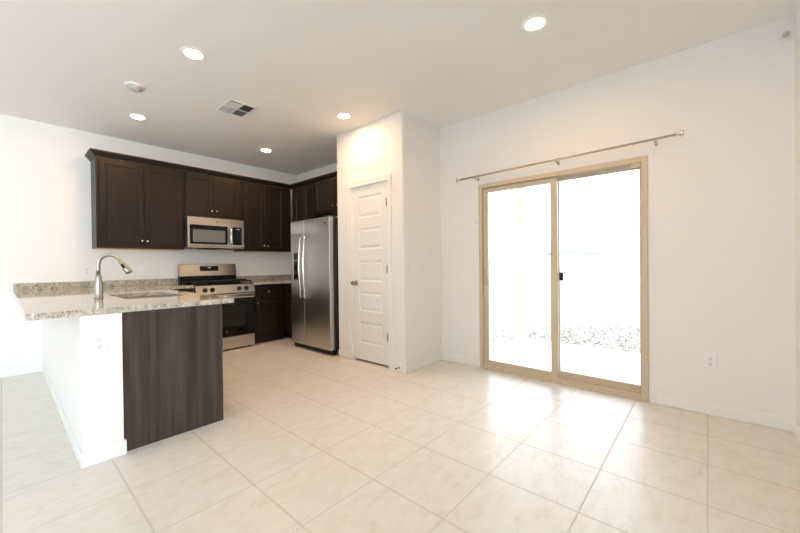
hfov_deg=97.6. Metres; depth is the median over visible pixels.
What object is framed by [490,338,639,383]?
patio slab
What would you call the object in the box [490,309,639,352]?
gravel
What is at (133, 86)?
smoke detector
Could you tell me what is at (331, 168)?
wall
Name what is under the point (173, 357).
base cabinet
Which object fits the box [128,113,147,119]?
recessed light
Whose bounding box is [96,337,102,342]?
receptacle
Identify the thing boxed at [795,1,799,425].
wall
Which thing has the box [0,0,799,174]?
ceiling
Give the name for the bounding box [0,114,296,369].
wall
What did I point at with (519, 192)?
porch post
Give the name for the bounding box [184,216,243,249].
microwave oven
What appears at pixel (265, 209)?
upper cabinet
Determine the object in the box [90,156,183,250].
upper cabinet
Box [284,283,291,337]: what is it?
base cabinet
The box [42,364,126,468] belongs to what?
baseboard
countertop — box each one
[13,284,233,320]
[243,279,290,284]
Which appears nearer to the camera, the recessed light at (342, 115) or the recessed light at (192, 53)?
the recessed light at (192, 53)
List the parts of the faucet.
spout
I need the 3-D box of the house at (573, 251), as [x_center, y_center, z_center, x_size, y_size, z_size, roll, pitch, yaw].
[38.067,-2.032,76.351,10.500,3.850,10.000,0,1,41]
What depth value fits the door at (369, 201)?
4.00 m
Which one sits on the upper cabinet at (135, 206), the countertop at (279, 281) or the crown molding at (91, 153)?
the crown molding at (91, 153)
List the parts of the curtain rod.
rod, rod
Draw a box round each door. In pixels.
[347,173,392,369]
[475,155,648,401]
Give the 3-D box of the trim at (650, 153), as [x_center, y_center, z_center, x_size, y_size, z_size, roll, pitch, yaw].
[1.438,0.082,3.328,1.603,2.038,0.004,0,1,41]
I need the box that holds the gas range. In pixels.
[178,264,254,349]
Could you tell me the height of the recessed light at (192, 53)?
0.009 m
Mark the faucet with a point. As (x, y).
(98, 284)
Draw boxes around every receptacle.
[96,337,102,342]
[96,344,102,349]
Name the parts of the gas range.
control panel, trim, oven door, storage drawer, oven handle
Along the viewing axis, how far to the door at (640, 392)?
3.32 m
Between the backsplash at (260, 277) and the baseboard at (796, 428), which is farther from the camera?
the backsplash at (260, 277)
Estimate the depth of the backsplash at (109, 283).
4.11 m
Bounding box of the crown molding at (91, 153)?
[85,148,336,188]
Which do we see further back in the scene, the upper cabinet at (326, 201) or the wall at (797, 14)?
the upper cabinet at (326, 201)
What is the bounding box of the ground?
[489,253,639,352]
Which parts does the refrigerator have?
freezer door, handle, handle, door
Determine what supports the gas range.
on the floor
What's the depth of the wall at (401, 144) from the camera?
3.88 m
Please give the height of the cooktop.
0.024 m
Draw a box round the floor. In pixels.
[0,337,799,532]
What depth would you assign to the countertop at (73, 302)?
2.53 m
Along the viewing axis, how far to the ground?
13.85 m
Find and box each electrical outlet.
[83,266,90,275]
[91,332,107,354]
[249,266,252,273]
[704,353,716,369]
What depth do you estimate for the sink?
3.27 m
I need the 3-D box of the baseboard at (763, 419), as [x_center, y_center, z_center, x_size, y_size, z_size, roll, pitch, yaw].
[0.924,1.062,3.339,3.894,0.088,0.690,0,1,41]
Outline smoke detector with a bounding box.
[124,81,145,91]
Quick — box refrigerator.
[291,215,338,354]
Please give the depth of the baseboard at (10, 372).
3.73 m
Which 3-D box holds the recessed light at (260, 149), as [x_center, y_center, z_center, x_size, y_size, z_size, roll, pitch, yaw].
[-1.861,-1.613,4.865,0.170,0.009,0.170,0,1,41]
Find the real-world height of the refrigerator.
1.757 m
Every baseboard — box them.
[0,363,42,377]
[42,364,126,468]
[339,349,795,431]
[793,420,799,443]
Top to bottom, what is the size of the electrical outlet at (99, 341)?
0.120 m
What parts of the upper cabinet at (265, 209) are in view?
door, door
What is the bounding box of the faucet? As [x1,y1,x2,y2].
[94,253,132,297]
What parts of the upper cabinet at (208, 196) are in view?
door, door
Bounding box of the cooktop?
[185,282,253,286]
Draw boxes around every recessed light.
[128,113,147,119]
[180,47,205,60]
[259,148,271,151]
[336,112,351,118]
[522,14,548,31]
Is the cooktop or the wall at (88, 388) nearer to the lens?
the wall at (88, 388)
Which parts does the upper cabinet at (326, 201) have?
door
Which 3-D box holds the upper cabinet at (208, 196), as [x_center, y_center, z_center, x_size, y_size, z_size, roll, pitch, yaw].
[-2.707,-0.968,5.000,0.361,0.597,0.760,0,1,41]
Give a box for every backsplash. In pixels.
[13,278,176,290]
[236,274,290,280]
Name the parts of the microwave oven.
door, door handle, control panel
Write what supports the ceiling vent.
in the ceiling
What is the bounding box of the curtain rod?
[456,130,683,181]
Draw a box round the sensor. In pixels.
[780,31,791,40]
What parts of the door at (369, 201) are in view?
knob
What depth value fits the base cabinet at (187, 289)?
4.37 m
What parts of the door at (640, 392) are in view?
pull handle, sliding panel, fixed panel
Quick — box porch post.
[516,188,526,338]
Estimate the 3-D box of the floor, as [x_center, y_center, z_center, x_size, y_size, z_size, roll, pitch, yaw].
[-2.934,1.228,0.502,6.245,0.120,10.350,0,1,41]
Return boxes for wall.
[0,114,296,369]
[42,313,123,452]
[297,163,337,217]
[337,110,441,364]
[440,15,795,418]
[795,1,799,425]
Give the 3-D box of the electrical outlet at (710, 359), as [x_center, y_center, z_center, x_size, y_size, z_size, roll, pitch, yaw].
[2.291,0.701,2.586,0.074,0.120,0.008,0,1,41]
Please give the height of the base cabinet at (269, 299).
0.863 m
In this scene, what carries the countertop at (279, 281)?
on the base cabinet at (288, 333)
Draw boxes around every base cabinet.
[122,295,223,450]
[169,288,192,292]
[253,283,285,343]
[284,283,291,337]
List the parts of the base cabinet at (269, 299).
drawer, door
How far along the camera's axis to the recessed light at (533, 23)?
2.33 m
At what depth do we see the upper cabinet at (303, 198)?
5.55 m
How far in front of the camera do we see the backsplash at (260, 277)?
5.79 m
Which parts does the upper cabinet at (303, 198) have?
door, door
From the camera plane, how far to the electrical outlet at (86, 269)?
4.13 m
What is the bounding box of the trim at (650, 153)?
[475,149,655,403]
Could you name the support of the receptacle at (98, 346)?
attached to the electrical outlet at (99, 341)
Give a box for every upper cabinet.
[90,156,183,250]
[183,171,240,219]
[233,181,290,252]
[292,183,321,220]
[315,177,337,216]
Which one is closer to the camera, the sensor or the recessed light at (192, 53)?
the sensor
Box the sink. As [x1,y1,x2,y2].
[123,296,166,298]
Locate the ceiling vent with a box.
[215,99,257,117]
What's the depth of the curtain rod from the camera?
3.08 m
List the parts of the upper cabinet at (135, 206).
door, door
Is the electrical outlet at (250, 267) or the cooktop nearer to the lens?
the cooktop
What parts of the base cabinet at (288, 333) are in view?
door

